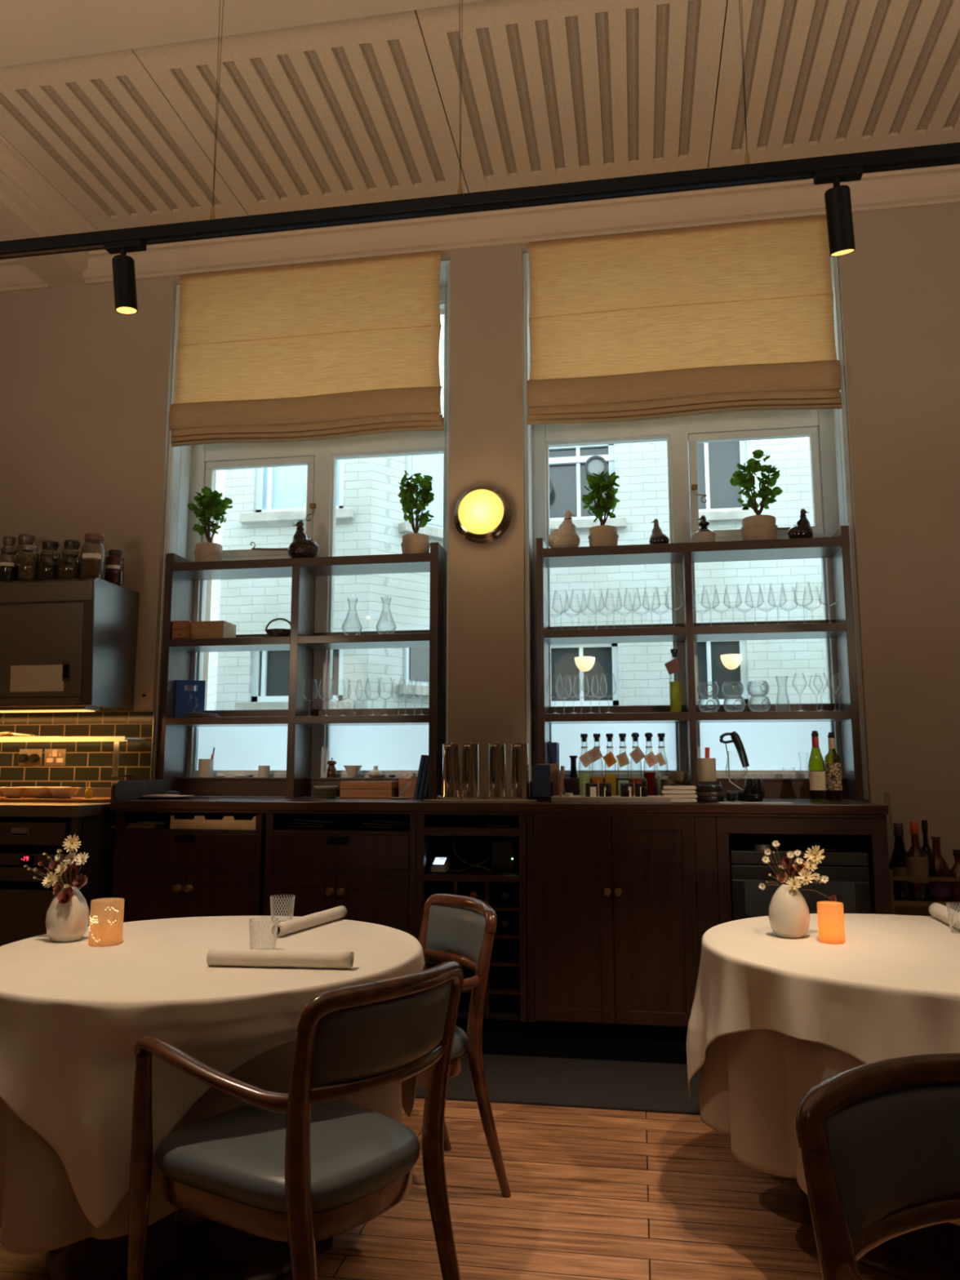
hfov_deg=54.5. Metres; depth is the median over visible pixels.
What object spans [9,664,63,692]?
sheet
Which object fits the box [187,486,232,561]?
potted plant
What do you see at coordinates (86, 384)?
wall
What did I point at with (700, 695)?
tumbler
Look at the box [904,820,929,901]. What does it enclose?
bottle
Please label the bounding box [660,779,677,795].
mug
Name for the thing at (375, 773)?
lidded dish
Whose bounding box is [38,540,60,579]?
jar
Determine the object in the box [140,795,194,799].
serving plate
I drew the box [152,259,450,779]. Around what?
window
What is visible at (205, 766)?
pot
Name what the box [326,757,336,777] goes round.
pepper mill
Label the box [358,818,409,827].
papers
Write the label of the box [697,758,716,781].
pot
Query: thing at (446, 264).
chain
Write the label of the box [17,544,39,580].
jar
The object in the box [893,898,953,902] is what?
shelf
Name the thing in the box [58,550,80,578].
jar
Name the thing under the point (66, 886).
dried flower
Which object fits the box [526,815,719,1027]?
base cabinet
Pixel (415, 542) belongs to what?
potted plant
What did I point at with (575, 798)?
tray
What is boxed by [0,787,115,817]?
countertop
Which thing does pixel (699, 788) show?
round tin
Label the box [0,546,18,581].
jar
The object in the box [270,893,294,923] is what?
tumbler
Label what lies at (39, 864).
dried flower
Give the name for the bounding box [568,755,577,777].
pepper grinder
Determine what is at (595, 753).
bottle
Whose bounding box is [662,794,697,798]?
folded towel
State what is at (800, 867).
dried flower
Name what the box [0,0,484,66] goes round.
ceiling
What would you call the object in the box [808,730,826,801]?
wine bottle
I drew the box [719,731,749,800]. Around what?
wine preserver
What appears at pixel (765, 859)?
dried flower
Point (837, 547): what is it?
shelving
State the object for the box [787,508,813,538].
bird figurine
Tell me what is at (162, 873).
base cabinet
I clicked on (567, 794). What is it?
jar
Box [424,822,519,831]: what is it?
shelf
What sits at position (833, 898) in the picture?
dried flower
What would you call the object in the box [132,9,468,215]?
acoustic panel
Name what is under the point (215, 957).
rolled napkin
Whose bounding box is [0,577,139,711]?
upper cabinet
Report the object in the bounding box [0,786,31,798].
salad bowl
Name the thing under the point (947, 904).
tumbler
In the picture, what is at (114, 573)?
jar
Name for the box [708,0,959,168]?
acoustic panel
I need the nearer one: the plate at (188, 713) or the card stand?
the card stand
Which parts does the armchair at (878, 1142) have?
leg, arm, rail, backrest, rail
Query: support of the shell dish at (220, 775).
on the shelving at (181, 573)
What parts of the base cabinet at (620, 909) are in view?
frame, door frame, door, knob, knob, door, door frame, frame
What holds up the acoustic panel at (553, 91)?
attached to the ceiling at (726, 0)
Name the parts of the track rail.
rail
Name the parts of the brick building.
sill, sill, pane, pane, sill, pane, sill, pane, pane, pane, sill, pane, pane, sill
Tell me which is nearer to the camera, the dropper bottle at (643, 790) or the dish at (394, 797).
the dropper bottle at (643, 790)
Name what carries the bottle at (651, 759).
on the countertop at (126, 795)
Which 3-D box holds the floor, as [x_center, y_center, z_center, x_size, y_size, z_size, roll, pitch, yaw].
[-0.574,1.399,0.619,8.900,0.100,8.100,-1,-8,9]
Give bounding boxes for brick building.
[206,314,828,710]
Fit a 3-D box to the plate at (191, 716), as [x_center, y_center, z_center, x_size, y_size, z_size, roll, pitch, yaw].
[-1.544,0.430,5.199,0.186,0.012,0.186,-1,-8,9]
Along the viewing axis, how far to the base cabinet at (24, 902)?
4.34 m
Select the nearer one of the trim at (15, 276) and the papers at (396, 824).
the papers at (396, 824)
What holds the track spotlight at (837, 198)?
hanging from the track rail
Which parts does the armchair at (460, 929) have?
leg, leg, seat frame, rail, backrest, seat, rail, arm, leg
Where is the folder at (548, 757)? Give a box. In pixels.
[546,742,552,764]
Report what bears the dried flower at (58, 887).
on the vase at (68, 922)
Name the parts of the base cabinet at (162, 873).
door frame, door, knob, drawer, knob, door frame, door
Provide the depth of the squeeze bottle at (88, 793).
4.74 m
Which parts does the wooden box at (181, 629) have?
drawer, drawer, panel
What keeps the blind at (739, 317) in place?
attached to the window at (772, 749)
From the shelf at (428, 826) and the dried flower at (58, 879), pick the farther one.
the shelf at (428, 826)
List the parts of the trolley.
leg, rail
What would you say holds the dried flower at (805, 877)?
in the vase at (788, 915)
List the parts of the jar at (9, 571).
lid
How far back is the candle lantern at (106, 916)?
2.67 m
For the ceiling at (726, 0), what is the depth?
4.16 m
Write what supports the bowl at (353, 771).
on the shelving at (181, 573)
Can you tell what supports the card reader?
on the wine rack cabinet at (506, 992)
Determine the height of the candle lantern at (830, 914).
0.112 m
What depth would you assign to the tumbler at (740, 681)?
4.69 m
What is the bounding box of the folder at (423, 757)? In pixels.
[413,754,425,797]
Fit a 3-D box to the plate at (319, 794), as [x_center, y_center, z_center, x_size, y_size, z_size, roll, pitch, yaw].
[-0.829,0.829,5.001,0.136,0.010,0.136,-1,-8,9]
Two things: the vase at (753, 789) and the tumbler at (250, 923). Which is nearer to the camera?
the tumbler at (250, 923)
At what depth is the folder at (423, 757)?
4.88 m
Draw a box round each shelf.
[0,736,144,777]
[122,823,255,833]
[272,824,409,835]
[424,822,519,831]
[426,864,519,875]
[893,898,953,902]
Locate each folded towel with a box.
[661,790,695,794]
[662,786,696,790]
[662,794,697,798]
[671,798,697,802]
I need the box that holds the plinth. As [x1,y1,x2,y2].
[456,1017,687,1064]
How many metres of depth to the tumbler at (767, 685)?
4.69 m
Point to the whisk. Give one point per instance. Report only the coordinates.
(6, 732)
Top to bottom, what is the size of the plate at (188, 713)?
0.012 m
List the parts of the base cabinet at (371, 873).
door frame, door, knob, knob, drawer, door frame, door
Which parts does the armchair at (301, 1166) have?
leg, arm, seat, seat frame, leg, rail, rail, backrest, leg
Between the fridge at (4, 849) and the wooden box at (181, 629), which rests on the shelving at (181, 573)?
the wooden box at (181, 629)
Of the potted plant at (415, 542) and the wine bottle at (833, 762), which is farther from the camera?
the potted plant at (415, 542)
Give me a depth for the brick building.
8.41 m
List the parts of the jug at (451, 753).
handle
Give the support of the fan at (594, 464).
attached to the brick building
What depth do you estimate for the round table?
2.34 m
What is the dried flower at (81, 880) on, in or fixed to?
in the vase at (68, 922)
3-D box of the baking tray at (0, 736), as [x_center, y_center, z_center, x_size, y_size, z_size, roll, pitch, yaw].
[-2.444,0.529,5.043,0.500,0.010,0.175,-1,-8,9]
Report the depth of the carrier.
5.25 m
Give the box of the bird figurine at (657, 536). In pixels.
[648,518,669,544]
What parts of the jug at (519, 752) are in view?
handle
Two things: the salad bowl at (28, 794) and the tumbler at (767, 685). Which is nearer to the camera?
the tumbler at (767, 685)
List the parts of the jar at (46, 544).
lid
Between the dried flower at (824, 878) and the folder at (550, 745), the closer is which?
the dried flower at (824, 878)
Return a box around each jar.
[0,536,16,564]
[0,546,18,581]
[13,533,35,580]
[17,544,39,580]
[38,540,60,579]
[38,550,59,579]
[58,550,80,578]
[61,539,81,567]
[80,533,106,580]
[105,549,124,586]
[564,792,573,796]
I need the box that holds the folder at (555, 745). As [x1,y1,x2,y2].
[552,742,559,793]
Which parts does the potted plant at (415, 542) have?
pot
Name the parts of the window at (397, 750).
casement sash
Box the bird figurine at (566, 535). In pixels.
[547,510,580,547]
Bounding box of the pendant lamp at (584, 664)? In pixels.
[574,656,595,671]
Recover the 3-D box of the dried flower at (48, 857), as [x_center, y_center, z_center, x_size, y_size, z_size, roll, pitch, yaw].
[-1.259,0.702,2.782,0.073,0.109,0.014,-1,-8,9]
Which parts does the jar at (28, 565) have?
lid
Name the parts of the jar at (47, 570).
lid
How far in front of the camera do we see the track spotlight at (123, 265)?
2.55 m
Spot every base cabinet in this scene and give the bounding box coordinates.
[0,814,115,946]
[111,812,266,922]
[262,813,417,937]
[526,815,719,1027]
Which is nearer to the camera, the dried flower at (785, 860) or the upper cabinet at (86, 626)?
the dried flower at (785, 860)
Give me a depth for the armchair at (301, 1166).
1.88 m
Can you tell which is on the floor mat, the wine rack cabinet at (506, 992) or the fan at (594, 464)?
the wine rack cabinet at (506, 992)
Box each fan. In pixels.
[549,478,552,497]
[584,455,607,475]
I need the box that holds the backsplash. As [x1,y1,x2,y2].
[0,711,153,787]
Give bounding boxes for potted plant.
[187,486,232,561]
[397,470,434,553]
[581,471,619,546]
[729,449,782,540]
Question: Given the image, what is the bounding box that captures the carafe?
[775,677,791,711]
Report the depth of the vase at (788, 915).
2.79 m
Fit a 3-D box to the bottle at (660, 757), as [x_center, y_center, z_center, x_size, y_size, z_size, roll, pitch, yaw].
[0.918,0.636,4.707,0.063,0.330,0.067,-1,-8,9]
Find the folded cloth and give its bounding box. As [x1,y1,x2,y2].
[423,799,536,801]
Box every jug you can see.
[441,742,461,799]
[461,742,480,799]
[487,742,506,799]
[510,742,529,799]
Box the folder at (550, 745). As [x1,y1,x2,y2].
[547,742,565,795]
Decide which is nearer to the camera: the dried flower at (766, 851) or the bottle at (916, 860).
the dried flower at (766, 851)
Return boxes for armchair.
[126,960,464,1279]
[322,893,511,1250]
[795,1053,959,1279]
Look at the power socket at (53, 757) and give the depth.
5.15 m
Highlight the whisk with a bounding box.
[0,731,37,736]
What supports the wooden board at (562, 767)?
on the tray at (575, 798)
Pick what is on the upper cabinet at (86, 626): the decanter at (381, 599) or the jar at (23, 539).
the jar at (23, 539)
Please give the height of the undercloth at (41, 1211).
0.518 m
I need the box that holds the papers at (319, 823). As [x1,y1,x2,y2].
[284,817,340,826]
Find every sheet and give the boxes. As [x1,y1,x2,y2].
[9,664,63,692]
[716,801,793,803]
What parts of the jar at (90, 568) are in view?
lid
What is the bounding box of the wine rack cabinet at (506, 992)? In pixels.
[415,814,528,1022]
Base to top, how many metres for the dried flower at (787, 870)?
0.073 m
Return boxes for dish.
[216,773,225,777]
[232,773,244,777]
[367,765,383,777]
[391,796,409,799]
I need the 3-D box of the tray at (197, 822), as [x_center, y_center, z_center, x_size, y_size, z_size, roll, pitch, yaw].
[-1.245,0.880,4.524,0.431,0.062,0.235,-1,-8,9]
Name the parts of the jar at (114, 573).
lid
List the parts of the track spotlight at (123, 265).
stem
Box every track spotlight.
[104,238,146,314]
[813,165,863,256]
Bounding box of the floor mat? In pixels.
[414,1053,701,1115]
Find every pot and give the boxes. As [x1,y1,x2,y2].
[197,759,213,777]
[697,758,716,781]
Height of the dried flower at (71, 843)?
0.175 m
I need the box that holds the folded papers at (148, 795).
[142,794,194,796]
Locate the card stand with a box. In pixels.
[528,781,553,801]
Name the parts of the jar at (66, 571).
lid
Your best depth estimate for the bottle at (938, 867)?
4.06 m
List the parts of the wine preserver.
spout, handle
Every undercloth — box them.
[0,1040,402,1253]
[699,1029,959,1225]
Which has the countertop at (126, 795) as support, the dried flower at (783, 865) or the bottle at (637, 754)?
the bottle at (637, 754)
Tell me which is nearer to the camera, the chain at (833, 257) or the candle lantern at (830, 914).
the candle lantern at (830, 914)
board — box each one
[0,796,111,803]
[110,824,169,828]
[559,765,564,796]
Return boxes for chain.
[443,263,448,691]
[830,257,848,524]
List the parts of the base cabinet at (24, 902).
recessed handle, drawer, drawer, control panel, drawer, steel leg, panel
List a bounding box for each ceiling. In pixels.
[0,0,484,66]
[415,0,727,183]
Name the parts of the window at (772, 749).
frame, casement sash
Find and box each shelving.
[155,542,446,798]
[535,525,863,800]
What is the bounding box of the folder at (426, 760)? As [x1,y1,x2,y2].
[417,755,428,797]
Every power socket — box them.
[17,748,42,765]
[44,748,66,765]
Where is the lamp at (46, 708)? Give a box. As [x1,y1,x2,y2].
[0,706,100,712]
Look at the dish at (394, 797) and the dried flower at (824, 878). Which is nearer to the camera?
the dried flower at (824, 878)
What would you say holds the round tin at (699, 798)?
on the countertop at (126, 795)
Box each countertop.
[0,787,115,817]
[110,779,888,817]
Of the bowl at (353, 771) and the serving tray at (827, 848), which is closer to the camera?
the serving tray at (827, 848)
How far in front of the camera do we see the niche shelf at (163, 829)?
4.42 m
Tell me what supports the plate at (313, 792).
on the plate at (319, 794)
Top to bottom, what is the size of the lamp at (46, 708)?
0.022 m
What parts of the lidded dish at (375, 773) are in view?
lid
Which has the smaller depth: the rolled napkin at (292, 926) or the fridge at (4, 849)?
the rolled napkin at (292, 926)
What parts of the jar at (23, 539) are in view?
lid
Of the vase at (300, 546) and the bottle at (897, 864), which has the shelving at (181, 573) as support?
the vase at (300, 546)
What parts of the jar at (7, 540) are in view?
lid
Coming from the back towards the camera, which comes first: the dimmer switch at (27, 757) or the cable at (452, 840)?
the dimmer switch at (27, 757)
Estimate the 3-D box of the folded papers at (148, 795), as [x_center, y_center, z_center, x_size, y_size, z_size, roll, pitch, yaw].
[-1.599,0.798,4.788,0.230,0.008,0.120,-1,-8,9]
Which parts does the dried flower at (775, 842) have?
stem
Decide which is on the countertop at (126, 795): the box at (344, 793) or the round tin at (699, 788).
the box at (344, 793)
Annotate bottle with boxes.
[84,781,93,798]
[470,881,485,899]
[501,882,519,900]
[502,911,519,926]
[578,733,593,795]
[587,733,603,795]
[602,733,617,795]
[604,782,611,796]
[616,733,629,795]
[622,782,629,796]
[629,733,644,795]
[640,777,647,796]
[643,732,658,795]
[655,733,668,795]
[664,648,681,711]
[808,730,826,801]
[823,732,843,800]
[884,791,893,828]
[888,822,908,899]
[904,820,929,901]
[921,819,933,861]
[928,836,951,902]
[950,848,959,902]
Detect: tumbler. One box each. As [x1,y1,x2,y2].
[248,916,278,950]
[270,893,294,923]
[697,681,718,697]
[697,697,719,711]
[721,680,743,697]
[723,697,745,711]
[746,680,768,697]
[748,696,770,711]
[946,902,959,933]
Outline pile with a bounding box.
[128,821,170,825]
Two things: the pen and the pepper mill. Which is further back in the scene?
the pen
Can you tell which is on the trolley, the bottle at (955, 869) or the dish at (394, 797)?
the bottle at (955, 869)
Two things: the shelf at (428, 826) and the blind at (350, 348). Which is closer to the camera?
the shelf at (428, 826)
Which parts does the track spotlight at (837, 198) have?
stem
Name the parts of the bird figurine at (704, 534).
lid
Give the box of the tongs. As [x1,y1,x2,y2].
[399,781,411,797]
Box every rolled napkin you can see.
[206,948,354,968]
[271,905,346,937]
[928,902,959,929]
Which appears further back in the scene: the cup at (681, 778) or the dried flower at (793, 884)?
the cup at (681, 778)
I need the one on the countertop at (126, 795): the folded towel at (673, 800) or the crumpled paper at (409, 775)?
the folded towel at (673, 800)
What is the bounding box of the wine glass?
[725,751,746,802]
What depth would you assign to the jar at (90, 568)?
4.88 m
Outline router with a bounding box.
[491,840,514,871]
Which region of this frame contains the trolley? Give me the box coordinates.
[889,869,959,914]
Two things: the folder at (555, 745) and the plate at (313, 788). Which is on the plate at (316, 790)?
the plate at (313, 788)
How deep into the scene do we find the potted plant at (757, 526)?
4.84 m
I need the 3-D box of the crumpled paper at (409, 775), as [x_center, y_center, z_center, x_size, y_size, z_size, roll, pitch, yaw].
[-0.373,0.734,4.977,0.076,0.062,0.080,1,-8,-6]
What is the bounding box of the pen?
[210,747,214,759]
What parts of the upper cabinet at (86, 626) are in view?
rail, sliding door, cup handle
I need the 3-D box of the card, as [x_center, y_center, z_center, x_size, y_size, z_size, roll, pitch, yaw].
[0.289,0.664,4.395,0.086,0.149,0.025,-1,-8,9]
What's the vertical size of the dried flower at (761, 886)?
0.025 m
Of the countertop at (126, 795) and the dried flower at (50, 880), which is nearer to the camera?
the dried flower at (50, 880)
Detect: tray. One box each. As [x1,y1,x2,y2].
[0,736,61,737]
[169,815,256,830]
[551,795,671,803]
[796,845,848,851]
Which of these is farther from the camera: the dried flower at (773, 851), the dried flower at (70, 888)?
the dried flower at (773, 851)
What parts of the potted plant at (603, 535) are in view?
pot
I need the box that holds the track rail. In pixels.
[0,0,959,259]
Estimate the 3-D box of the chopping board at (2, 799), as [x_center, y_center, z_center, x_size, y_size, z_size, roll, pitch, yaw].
[-2.321,0.826,4.824,1.000,0.018,0.320,-1,-8,9]
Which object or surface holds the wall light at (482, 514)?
attached to the wall
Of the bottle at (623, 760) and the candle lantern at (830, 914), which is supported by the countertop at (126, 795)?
the bottle at (623, 760)
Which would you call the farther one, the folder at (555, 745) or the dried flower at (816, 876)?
the folder at (555, 745)
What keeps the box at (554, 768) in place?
on the countertop at (126, 795)
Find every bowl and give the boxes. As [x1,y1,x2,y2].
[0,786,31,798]
[21,786,35,797]
[26,786,59,798]
[41,786,66,797]
[48,786,80,798]
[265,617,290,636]
[343,765,362,777]
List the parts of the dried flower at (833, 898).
stem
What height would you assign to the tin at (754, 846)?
0.027 m
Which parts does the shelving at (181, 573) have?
panel, shelf, shelf, shelf, shelf, shelf, panel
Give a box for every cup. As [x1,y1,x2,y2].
[257,765,270,777]
[668,772,689,786]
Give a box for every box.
[171,620,236,639]
[340,781,398,789]
[340,789,398,797]
[398,778,417,797]
[536,764,559,795]
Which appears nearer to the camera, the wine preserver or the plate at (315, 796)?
the wine preserver
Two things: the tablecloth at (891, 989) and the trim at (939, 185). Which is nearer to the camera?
the tablecloth at (891, 989)
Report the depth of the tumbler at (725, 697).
4.68 m
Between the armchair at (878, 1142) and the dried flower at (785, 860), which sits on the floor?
the armchair at (878, 1142)
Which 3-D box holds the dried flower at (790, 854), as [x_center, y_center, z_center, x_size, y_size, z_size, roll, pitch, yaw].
[0.948,0.702,2.840,0.023,0.114,0.012,-1,-8,9]
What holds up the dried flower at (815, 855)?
in the vase at (788, 915)
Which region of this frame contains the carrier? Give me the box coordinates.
[173,680,205,717]
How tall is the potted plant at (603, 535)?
0.448 m
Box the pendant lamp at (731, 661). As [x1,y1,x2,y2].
[720,653,742,669]
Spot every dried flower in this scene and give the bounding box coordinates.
[33,867,57,884]
[37,861,49,872]
[41,871,62,888]
[42,852,63,884]
[47,856,64,884]
[47,858,64,883]
[47,870,62,884]
[53,861,67,884]
[53,881,64,895]
[54,853,66,884]
[57,848,66,883]
[57,888,73,903]
[62,834,81,884]
[62,851,79,885]
[62,886,72,893]
[63,863,77,886]
[63,884,70,888]
[71,852,88,887]
[71,873,88,888]
[758,882,780,890]
[761,855,784,884]
[764,848,786,884]
[772,840,786,884]
[772,850,785,882]
[776,871,787,882]
[781,864,787,884]
[782,855,792,882]
[784,864,797,880]
[786,851,794,884]
[786,875,801,889]
[788,849,800,884]
[792,857,803,877]
[792,857,808,879]
[797,859,817,879]
[797,868,815,884]
[798,844,825,876]
[798,875,828,885]
[798,888,836,902]
[812,872,820,881]
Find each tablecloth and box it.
[0,915,424,1228]
[686,913,959,1097]
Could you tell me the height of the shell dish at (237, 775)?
0.018 m
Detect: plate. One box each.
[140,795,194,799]
[184,712,217,715]
[186,715,220,717]
[312,789,338,791]
[312,793,337,795]
[313,785,337,787]
[313,787,337,789]
[313,791,337,793]
[313,795,337,797]
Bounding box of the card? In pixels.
[532,764,550,796]
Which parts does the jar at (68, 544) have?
lid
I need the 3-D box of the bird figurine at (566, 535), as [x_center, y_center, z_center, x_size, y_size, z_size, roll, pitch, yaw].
[0.447,-0.585,4.982,0.175,0.222,0.140,-1,-8,9]
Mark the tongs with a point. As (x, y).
(406, 786)
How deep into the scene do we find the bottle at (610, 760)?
4.72 m
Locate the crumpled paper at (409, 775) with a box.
[403,771,417,778]
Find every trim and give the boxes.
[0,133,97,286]
[0,257,51,293]
[82,160,959,285]
[150,711,155,779]
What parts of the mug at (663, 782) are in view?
handle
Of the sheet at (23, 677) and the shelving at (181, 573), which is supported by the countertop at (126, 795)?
the shelving at (181, 573)
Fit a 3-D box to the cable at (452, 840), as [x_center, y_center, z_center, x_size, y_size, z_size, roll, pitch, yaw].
[-0.042,0.985,4.313,0.176,0.116,0.004,-1,-8,9]
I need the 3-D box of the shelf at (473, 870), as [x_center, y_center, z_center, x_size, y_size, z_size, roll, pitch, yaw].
[0.000,1.098,4.408,0.458,0.015,0.490,-1,-8,9]
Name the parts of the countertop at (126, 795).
edge moulding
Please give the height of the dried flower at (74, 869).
0.085 m
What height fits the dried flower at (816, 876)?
0.053 m
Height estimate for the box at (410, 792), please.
0.100 m
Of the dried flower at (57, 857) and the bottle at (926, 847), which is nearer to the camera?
the dried flower at (57, 857)
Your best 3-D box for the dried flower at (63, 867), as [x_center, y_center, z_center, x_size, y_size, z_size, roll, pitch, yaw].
[-1.226,0.703,2.751,0.048,0.098,0.044,7,-11,-41]
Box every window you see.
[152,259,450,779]
[522,253,868,799]
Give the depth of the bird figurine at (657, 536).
4.86 m
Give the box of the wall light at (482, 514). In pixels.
[453,485,511,543]
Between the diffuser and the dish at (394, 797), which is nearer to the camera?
the dish at (394, 797)
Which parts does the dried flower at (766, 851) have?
stem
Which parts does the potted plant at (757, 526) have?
pot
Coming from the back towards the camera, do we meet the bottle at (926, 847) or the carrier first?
the carrier
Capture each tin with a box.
[696,785,723,791]
[696,791,724,796]
[696,795,724,801]
[751,843,773,850]
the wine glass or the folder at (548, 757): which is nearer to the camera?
the wine glass
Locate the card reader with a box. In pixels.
[430,857,448,872]
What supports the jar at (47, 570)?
on the upper cabinet at (86, 626)
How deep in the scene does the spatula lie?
4.40 m
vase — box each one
[44,885,89,942]
[287,520,320,558]
[742,778,764,801]
[768,883,810,938]
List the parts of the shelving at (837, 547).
panel, shelf, shelf, shelf, shelf, shelf, panel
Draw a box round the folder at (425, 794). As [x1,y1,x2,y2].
[422,766,428,798]
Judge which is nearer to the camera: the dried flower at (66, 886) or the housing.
the dried flower at (66, 886)
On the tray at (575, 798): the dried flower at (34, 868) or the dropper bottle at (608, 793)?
the dropper bottle at (608, 793)
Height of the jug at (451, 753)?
0.272 m
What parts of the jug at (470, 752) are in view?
handle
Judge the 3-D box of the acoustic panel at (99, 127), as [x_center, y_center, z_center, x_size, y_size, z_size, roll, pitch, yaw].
[-1.839,-2.446,4.537,0.899,0.040,1.415,-1,-8,9]
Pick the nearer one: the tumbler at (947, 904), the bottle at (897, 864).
the tumbler at (947, 904)
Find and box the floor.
[0,1097,902,1279]
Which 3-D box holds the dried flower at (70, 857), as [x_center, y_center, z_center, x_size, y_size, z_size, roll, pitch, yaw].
[-1.220,0.692,2.775,0.050,0.126,0.029,-1,-8,9]
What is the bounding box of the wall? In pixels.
[0,204,959,916]
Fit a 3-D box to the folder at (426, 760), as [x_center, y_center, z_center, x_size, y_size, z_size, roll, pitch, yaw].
[-0.285,0.723,4.939,0.056,0.222,0.130,-1,-8,9]
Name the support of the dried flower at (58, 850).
in the vase at (68, 922)
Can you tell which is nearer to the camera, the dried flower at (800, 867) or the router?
the dried flower at (800, 867)
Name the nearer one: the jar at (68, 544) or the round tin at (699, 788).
the round tin at (699, 788)
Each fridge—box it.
[0,816,84,889]
[728,843,871,920]
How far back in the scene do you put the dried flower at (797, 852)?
2.84 m
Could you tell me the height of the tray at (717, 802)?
0.002 m
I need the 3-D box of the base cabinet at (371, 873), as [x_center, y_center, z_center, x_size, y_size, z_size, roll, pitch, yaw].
[-0.605,1.271,4.474,0.720,0.880,0.574,-1,-8,9]
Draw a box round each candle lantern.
[88,897,124,946]
[817,901,844,944]
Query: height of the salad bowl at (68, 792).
0.054 m
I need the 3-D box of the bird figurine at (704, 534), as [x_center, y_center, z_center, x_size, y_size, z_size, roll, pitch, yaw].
[1.168,-0.572,4.858,0.123,0.161,0.123,-1,-8,9]
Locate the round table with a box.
[45,1208,324,1279]
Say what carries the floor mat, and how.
on the floor
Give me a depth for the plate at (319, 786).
4.96 m
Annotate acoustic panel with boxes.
[0,48,248,231]
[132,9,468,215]
[416,0,726,192]
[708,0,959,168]
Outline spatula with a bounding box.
[705,747,709,758]
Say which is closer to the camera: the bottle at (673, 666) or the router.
the router
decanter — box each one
[342,598,362,635]
[375,599,395,634]
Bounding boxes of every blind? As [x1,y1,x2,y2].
[168,251,444,446]
[526,215,841,424]
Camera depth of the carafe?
4.67 m
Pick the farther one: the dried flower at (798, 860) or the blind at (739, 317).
the blind at (739, 317)
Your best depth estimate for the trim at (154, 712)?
5.07 m
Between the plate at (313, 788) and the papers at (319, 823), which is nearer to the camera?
the papers at (319, 823)
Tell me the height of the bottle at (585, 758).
0.330 m
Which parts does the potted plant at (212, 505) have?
pot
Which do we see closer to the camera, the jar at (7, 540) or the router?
the router
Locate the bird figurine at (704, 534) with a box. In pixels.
[692,515,716,542]
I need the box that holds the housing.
[715,817,892,924]
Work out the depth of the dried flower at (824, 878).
2.82 m
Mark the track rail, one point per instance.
(943, 154)
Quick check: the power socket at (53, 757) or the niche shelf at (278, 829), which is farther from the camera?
the power socket at (53, 757)
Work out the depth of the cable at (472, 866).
4.30 m
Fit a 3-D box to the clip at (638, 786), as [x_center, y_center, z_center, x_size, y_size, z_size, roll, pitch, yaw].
[0.750,0.703,4.350,0.062,0.090,0.019,-1,-8,9]
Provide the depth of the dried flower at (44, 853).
2.79 m
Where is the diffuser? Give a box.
[0,709,94,712]
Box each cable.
[448,866,492,871]
[452,840,489,866]
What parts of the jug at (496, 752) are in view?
handle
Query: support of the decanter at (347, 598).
on the shelving at (181, 573)

